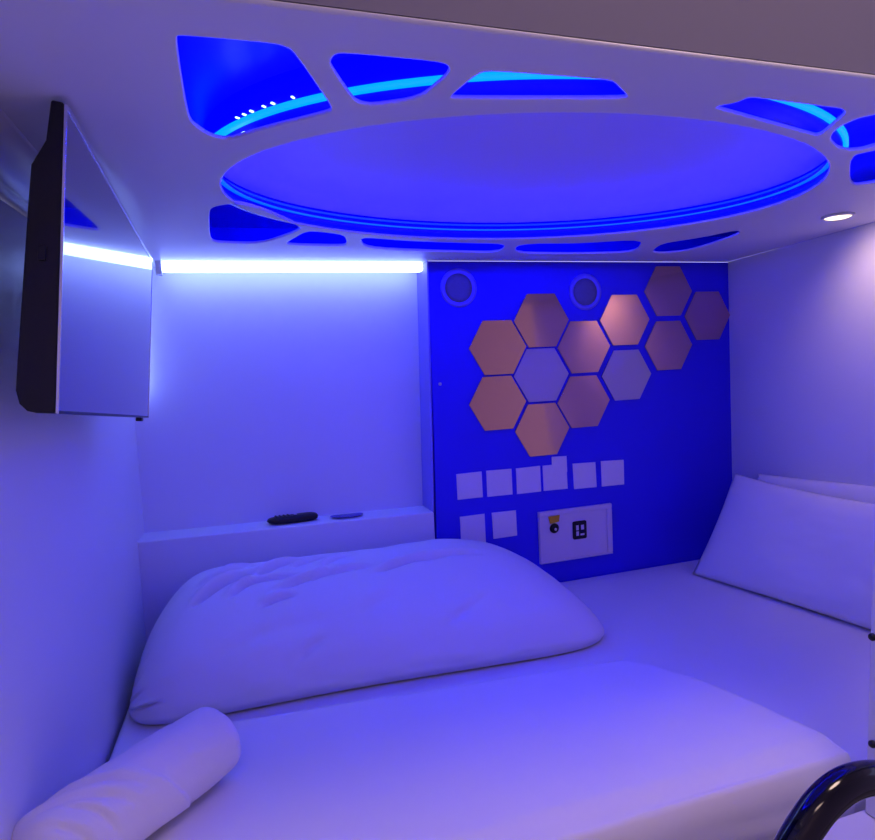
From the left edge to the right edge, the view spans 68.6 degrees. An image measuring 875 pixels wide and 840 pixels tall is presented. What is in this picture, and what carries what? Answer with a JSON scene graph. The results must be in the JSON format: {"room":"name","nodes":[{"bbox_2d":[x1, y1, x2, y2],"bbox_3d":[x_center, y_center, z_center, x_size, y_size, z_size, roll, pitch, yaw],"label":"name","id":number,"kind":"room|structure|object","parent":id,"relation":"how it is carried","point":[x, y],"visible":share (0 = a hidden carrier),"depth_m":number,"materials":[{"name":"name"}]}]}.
{"room":"capsule hotel pod","nodes":[
{"label":"capsule hotel pod","id":0,"kind":"room"},
{"bbox_2d":[0,199,145,839],"bbox_3d":[-0.649,0.407,0.986,0.160,1.470,1.910,-4,5,-18],"label":"wall","id":1,"kind":"structure","parent":0,"point":[73,634],"depth_m":1.07,"materials":[{"name":"white laminate"}]},
{"bbox_2d":[0,108,37,217],"bbox_3d":[-0.616,-0.370,0.920,0.092,0.073,1.860,-4,5,-18],"label":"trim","id":2,"kind":"structure","parent":1,"relation":"attached to","point":[17,154],"depth_m":0.91,"materials":[{"name":"white plastic"}]},
{"bbox_2d":[16,100,152,420],"bbox_3d":[-0.576,-0.181,1.075,0.118,0.408,0.761,-4,5,-17],"label":"television","id":3,"kind":"object","parent":1,"relation":"attached to","point":[84,348],"visible":1,"depth_m":0.81,"materials":[{"name":"black plastic"}]},
{"bbox_2d":[135,266,424,532],"bbox_3d":[-0.470,-0.068,1.994,0.898,0.839,0.048,-4,5,-18],"label":"wall","id":4,"kind":"structure","parent":0,"point":[271,394],"depth_m":1.96,"materials":[{"name":"white laminate"}]},
{"bbox_2d":[138,506,434,642],"bbox_3d":[-0.427,0.503,1.961,0.857,0.403,0.115,-4,5,-18],"label":"ledge","id":5,"kind":"object","parent":4,"relation":"attached to","point":[169,559],"depth_m":1.87,"materials":[{"name":"white plastic"}]},
{"bbox_2d":[267,512,317,523],"bbox_3d":[-0.438,0.297,1.942,0.156,0.025,0.042,-4,4,-25],"label":"remote control","id":6,"kind":"object","parent":5,"relation":"on","point":[305,516],"visible":1,"depth_m":1.93,"materials":[{"name":"black plastic"}]},
{"bbox_2d":[330,512,362,517],"bbox_3d":[-0.278,0.295,1.982,0.104,0.011,0.036,-3,4,-18],"label":"case","id":7,"kind":"object","parent":5,"relation":"on","point":[349,515],"visible":1,"depth_m":1.97,"materials":[{"name":"blue plastic"}]},
{"bbox_2d":[155,261,422,275],"bbox_3d":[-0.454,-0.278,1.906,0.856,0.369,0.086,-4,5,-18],"label":"led strip","id":8,"kind":"object","parent":4,"relation":"attached to","point":[165,266],"visible":0.67,"depth_m":1.86,"materials":[{"name":"white plastic"}]},
{"bbox_2d":[0,0,874,265],"bbox_3d":[0.283,-0.510,1.446,1.981,0.095,1.402,-4,5,-18],"label":"ceiling","id":9,"kind":"structure","parent":0,"point":[149,85],"depth_m":1.03,"materials":[{"name":"white plastic"}]},
{"bbox_2d":[221,162,828,230],"bbox_3d":[0.195,-0.472,1.280,1.219,0.001,0.849,-4,5,-18],"label":"led strip","id":10,"kind":"object","parent":9,"relation":"attached to","point":[826,166],"visible":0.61,"depth_m":1.53,"materials":[{"name":"blue plastic"}]},
{"bbox_2d":[229,166,820,225],"bbox_3d":[0.195,-0.486,1.278,1.226,0.004,0.856,-4,5,-18],"label":"led strip","id":11,"kind":"object","parent":9,"relation":"attached to","point":[812,172],"visible":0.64,"depth_m":1.60,"materials":[{"name":"blue plastic"}]},
{"bbox_2d":[214,72,848,146],"bbox_3d":[0.195,-0.478,1.279,1.257,0.030,0.887,-4,5,-18],"label":"led strip","id":12,"kind":"object","parent":9,"relation":"attached to","point":[485,76],"visible":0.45,"depth_m":0.86,"materials":[{"name":"blue plastic"}]},
{"bbox_2d":[821,212,855,220],"bbox_3d":[0.997,-0.505,1.597,0.074,0.008,0.074,-4,5,-18],"label":"recessed light","id":13,"kind":"object","parent":9,"relation":"in","point":[842,215],"visible":1,"depth_m":1.58,"materials":[{"name":"white plastic"}]},
{"bbox_2d":[273,0,874,74],"bbox_3d":[0.648,-1.051,0.801,3.600,1.224,0.017,-4,5,-18],"label":"wall","id":14,"kind":"structure","parent":0,"point":[839,35],"depth_m":0.71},
{"bbox_2d":[428,261,731,582],"bbox_3d":[0.512,0.049,2.260,1.172,1.168,0.160,-4,5,-18],"label":"wall","id":15,"kind":"structure","parent":0,"point":[674,443],"depth_m":2.20,"materials":[{"name":"blue laminate"}]},
{"bbox_2d":[417,261,433,511],"bbox_3d":[-0.039,-0.103,2.046,0.026,0.779,0.113,-4,5,-18],"label":"trim","id":16,"kind":"structure","parent":15,"relation":"attached to","point":[423,276],"depth_m":2.04,"materials":[{"name":"white plastic"}]},
{"bbox_2d":[440,268,476,306],"bbox_3d":[0.067,-0.412,1.998,0.120,0.120,0.008,-4,5,-18],"label":"wall speaker","id":17,"kind":"object","parent":15,"relation":"attached to","point":[458,287],"visible":1,"depth_m":2.00,"materials":[{"name":"plastic"}]},
{"bbox_2d":[445,273,471,301],"bbox_3d":[0.066,-0.412,2.000,0.089,0.089,0.004,-4,5,-18],"label":"grille","id":18,"kind":"object","parent":17,"relation":"attached to","point":[458,286],"depth_m":2.00,"materials":[{"name":"plastic"}]},
{"bbox_2d":[456,472,482,499],"bbox_3d":[0.103,0.210,2.052,0.087,0.084,0.003,-4,5,-18],"label":"sticker","id":19,"kind":"object","parent":15,"relation":"attached to","point":[469,485],"visible":1,"depth_m":2.05,"materials":[{"name":"white paper"}]},
{"bbox_2d":[460,514,485,541],"bbox_3d":[0.114,0.354,2.065,0.084,0.097,0.003,-4,5,-18],"label":"sticker","id":20,"kind":"object","parent":15,"relation":"attached to","point":[472,527],"visible":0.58,"depth_m":2.06,"materials":[{"name":"white paper"}]},
{"bbox_2d":[469,320,525,374],"bbox_3d":[0.193,-0.232,2.051,0.198,0.172,0.006,-4,5,-18],"label":"mirror","id":21,"kind":"object","parent":15,"relation":"attached to","point":[497,346],"visible":1,"depth_m":2.05,"materials":[{"name":"orange mirror"}]},
{"bbox_2d":[469,375,525,430],"bbox_3d":[0.194,-0.055,2.063,0.198,0.172,0.006,-4,5,-18],"label":"mirror","id":22,"kind":"object","parent":15,"relation":"attached to","point":[497,402],"visible":1,"depth_m":2.06,"materials":[{"name":"orange mirror"}]},
{"bbox_2d":[486,469,512,496],"bbox_3d":[0.201,0.203,2.083,0.089,0.086,0.003,-4,5,-18],"label":"sticker","id":23,"kind":"object","parent":15,"relation":"attached to","point":[499,482],"visible":1,"depth_m":2.08,"materials":[{"name":"white paper"}]},
{"bbox_2d":[492,510,516,538],"bbox_3d":[0.219,0.341,2.098,0.086,0.086,0.003,-4,5,-18],"label":"sticker","id":24,"kind":"object","parent":15,"relation":"attached to","point":[504,524],"visible":1,"depth_m":2.10,"materials":[{"name":"white paper"}]},
{"bbox_2d":[516,466,540,493],"bbox_3d":[0.300,0.198,2.115,0.088,0.086,0.003,-4,5,-18],"label":"sticker","id":25,"kind":"object","parent":15,"relation":"attached to","point":[528,479],"visible":1,"depth_m":2.11,"materials":[{"name":"white paper"}]},
{"bbox_2d":[513,348,568,401],"bbox_3d":[0.341,-0.148,2.105,0.198,0.172,0.006,-4,5,-18],"label":"tile","id":26,"kind":"structure","parent":15,"relation":"attached to","point":[541,374],"depth_m":2.10,"materials":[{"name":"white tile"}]},
{"bbox_2d":[513,293,568,346],"bbox_3d":[0.339,-0.325,2.093,0.198,0.172,0.006,-4,5,-18],"label":"mirror","id":27,"kind":"object","parent":15,"relation":"attached to","point":[540,319],"visible":1,"depth_m":2.09,"materials":[{"name":"orange mirror"}]},
{"bbox_2d":[515,403,568,456],"bbox_3d":[0.346,0.032,2.118,0.198,0.172,0.006,-4,5,-18],"label":"mirror","id":28,"kind":"object","parent":15,"relation":"attached to","point":[542,429],"visible":1,"depth_m":2.11,"materials":[{"name":"orange mirror"}]},
{"bbox_2d":[543,465,567,490],"bbox_3d":[0.394,0.192,2.145,0.090,0.086,0.003,-4,5,-18],"label":"sticker","id":29,"kind":"object","parent":15,"relation":"attached to","point":[551,481],"visible":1,"depth_m":2.14,"materials":[{"name":"white paper"}]},
{"bbox_2d":[552,456,566,472],"bbox_3d":[0.407,0.149,2.144,0.056,0.056,0.002,-4,5,-18],"label":"sticker","id":30,"kind":"object","parent":29,"relation":"attached to","point":[559,464],"visible":1,"depth_m":2.14,"materials":[{"name":"white paper"}]},
{"bbox_2d":[538,503,612,563],"bbox_3d":[0.471,0.385,2.174,0.278,0.176,0.018,-4,5,-18],"label":"panel","id":31,"kind":"object","parent":15,"relation":"attached to","point":[566,534],"visible":1,"depth_m":2.17,"materials":[{"name":"white plastic"}]},
{"bbox_2d":[550,523,558,532],"bbox_3d":[0.392,0.363,2.146,0.033,0.033,0.009,-4,5,-18],"label":"socket","id":32,"kind":"object","parent":31,"relation":"attached to","point":[554,527],"depth_m":2.14,"materials":[{"name":"black plastic"}]},
{"bbox_2d":[572,520,586,539],"bbox_3d":[0.483,0.373,2.178,0.052,0.062,0.005,-4,5,-18],"label":"socket","id":33,"kind":"object","parent":31,"relation":"attached to","point":[579,527],"depth_m":2.18,"materials":[{"name":"black plastic"}]},
{"bbox_2d":[557,321,609,372],"bbox_3d":[0.490,-0.244,2.147,0.198,0.172,0.006,-4,5,-18],"label":"mirror","id":34,"kind":"object","parent":15,"relation":"attached to","point":[583,346],"visible":1,"depth_m":2.14,"materials":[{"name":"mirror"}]},
{"bbox_2d":[557,375,609,427],"bbox_3d":[0.492,-0.062,2.159,0.198,0.172,0.006,-4,5,-18],"label":"mirror","id":35,"kind":"object","parent":15,"relation":"attached to","point":[583,401],"visible":1,"depth_m":2.16,"materials":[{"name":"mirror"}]},
{"bbox_2d":[572,462,596,488],"bbox_3d":[0.500,0.188,2.179,0.089,0.089,0.003,-4,5,-18],"label":"sticker","id":36,"kind":"object","parent":15,"relation":"attached to","point":[584,474],"visible":1,"depth_m":2.18,"materials":[{"name":"white paper"}]},
{"bbox_2d":[569,274,600,309],"bbox_3d":[0.493,-0.426,2.135,0.120,0.120,0.008,-4,5,-18],"label":"wall speaker","id":37,"kind":"object","parent":15,"relation":"attached to","point":[584,289],"visible":1,"depth_m":2.13,"materials":[{"name":"plastic"}]},
{"bbox_2d":[573,278,596,304],"bbox_3d":[0.492,-0.427,2.137,0.089,0.089,0.004,-4,5,-18],"label":"grille","id":38,"kind":"object","parent":37,"relation":"attached to","point":[584,289],"depth_m":2.13,"materials":[{"name":"plastic"}]},
{"bbox_2d":[601,460,623,486],"bbox_3d":[0.604,0.182,2.212,0.090,0.089,0.003,-4,5,-18],"label":"sticker","id":39,"kind":"object","parent":15,"relation":"attached to","point":[612,472],"visible":1,"depth_m":2.21,"materials":[{"name":"white paper"}]},
{"bbox_2d":[599,294,648,344],"bbox_3d":[0.639,-0.342,2.189,0.196,0.170,0.006,-4,5,-18],"label":"mirror","id":40,"kind":"object","parent":15,"relation":"attached to","point":[624,319],"visible":1,"depth_m":2.19,"materials":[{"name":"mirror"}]},
{"bbox_2d":[601,350,650,400],"bbox_3d":[0.649,-0.155,2.204,0.196,0.170,0.006,-4,5,-18],"label":"tile","id":41,"kind":"structure","parent":15,"relation":"attached to","point":[626,374],"depth_m":2.20,"materials":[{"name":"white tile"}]},
{"bbox_2d":[644,266,691,315],"bbox_3d":[0.804,-0.449,2.235,0.196,0.170,0.006,-4,5,-18],"label":"mirror","id":42,"kind":"object","parent":15,"relation":"attached to","point":[667,291],"visible":1,"depth_m":2.23,"materials":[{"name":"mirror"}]},
{"bbox_2d":[644,321,691,369],"bbox_3d":[0.810,-0.261,2.249,0.196,0.170,0.006,-4,5,-18],"label":"mirror","id":43,"kind":"object","parent":15,"relation":"attached to","point":[668,344],"visible":1,"depth_m":2.25,"materials":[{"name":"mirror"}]},
{"bbox_2d":[684,291,729,339],"bbox_3d":[0.964,-0.373,2.292,0.196,0.170,0.006,-4,5,-18],"label":"mirror","id":44,"kind":"object","parent":15,"relation":"attached to","point":[707,315],"visible":1,"depth_m":2.29,"materials":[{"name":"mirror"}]},
{"bbox_2d":[728,222,874,486],"bbox_3d":[1.245,0.054,1.734,0.257,1.169,1.290,-4,5,-18],"label":"wall","id":45,"kind":"structure","parent":0,"point":[802,316],"depth_m":1.98,"materials":[{"name":"white laminate"}]},
{"bbox_3d":[0.342,0.831,1.491,2.010,0.049,1.290,-4,5,-18],"label":"floor","id":46,"kind":"structure","parent":0,"visible":0},
{"bbox_2d":[109,560,870,813],"bbox_3d":[0.299,0.701,1.567,2.018,0.200,1.096,-4,5,-18],"label":"mattress","id":47,"kind":"object","parent":46,"relation":"on","point":[810,668],"visible":0.23,"depth_m":1.59,"materials":[{"name":"white fabric"}]},
{"bbox_2d":[129,539,603,724],"bbox_3d":[-0.164,0.483,1.705,1.194,0.255,0.495,-4,5,-18],"label":"pillow","id":48,"kind":"object","parent":47,"relation":"on","point":[233,637],"visible":0.98,"depth_m":1.55,"materials":[{"name":"white fabric"}]},
{"bbox_2d":[145,660,854,839],"bbox_3d":[0.060,0.709,1.159,1.229,0.264,0.549,-4,5,-18],"label":"duvet","id":49,"kind":"object","parent":47,"relation":"on","point":[622,749],"visible":0.86,"depth_m":1.08,"materials":[{"name":"white fabric"}]},
{"bbox_2d":[12,707,240,839],"bbox_3d":[-0.449,0.556,0.963,0.135,0.118,0.344,0,5,28],"label":"bolster pillow","id":50,"kind":"object","parent":49,"relation":"on","point":[135,793],"visible":1,"depth_m":0.92,"materials":[{"name":"white fabric"}]},
{"bbox_2d":[693,473,874,629],"bbox_3d":[1.059,0.372,1.836,0.190,0.331,0.740,-4,5,-18],"label":"pillow","id":51,"kind":"object","parent":47,"relation":"on","point":[811,551],"visible":1,"depth_m":1.86,"materials":[{"name":"fabric"}]},
{"bbox_2d":[757,474,874,503],"bbox_3d":[1.154,0.334,1.922,0.080,0.337,0.572,-4,5,-20],"label":"pillow","id":52,"kind":"object","parent":47,"relation":"on","point":[861,493],"visible":0.08,"depth_m":1.90,"materials":[{"name":"fabric"}]},
{"bbox_2d":[823,810,874,839],"bbox_3d":[0.448,0.744,0.880,1.873,0.250,0.095,-4,5,-18],"label":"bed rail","id":53,"kind":"object","parent":46,"relation":"on","point":[860,825],"visible":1,"depth_m":0.95,"materials":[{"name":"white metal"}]},
{"bbox_2d":[773,759,874,839],"bbox_3d":[0.507,0.639,0.793,0.548,0.489,0.094,-4,5,-18],"label":"handrail","id":54,"kind":"object","parent":53,"relation":"attached to","point":[843,786],"visible":1,"depth_m":0.72,"materials":[{"name":"black metal"}]},
{"bbox_2d":[865,517,874,817],"bbox_3d":[0.691,0.083,0.917,0.120,1.034,0.080,-4,5,-18],"label":"frame post","id":55,"kind":"object","parent":53,"relation":"on","point":[870,802],"visible":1,"depth_m":0.96,"materials":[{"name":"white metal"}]}
]}

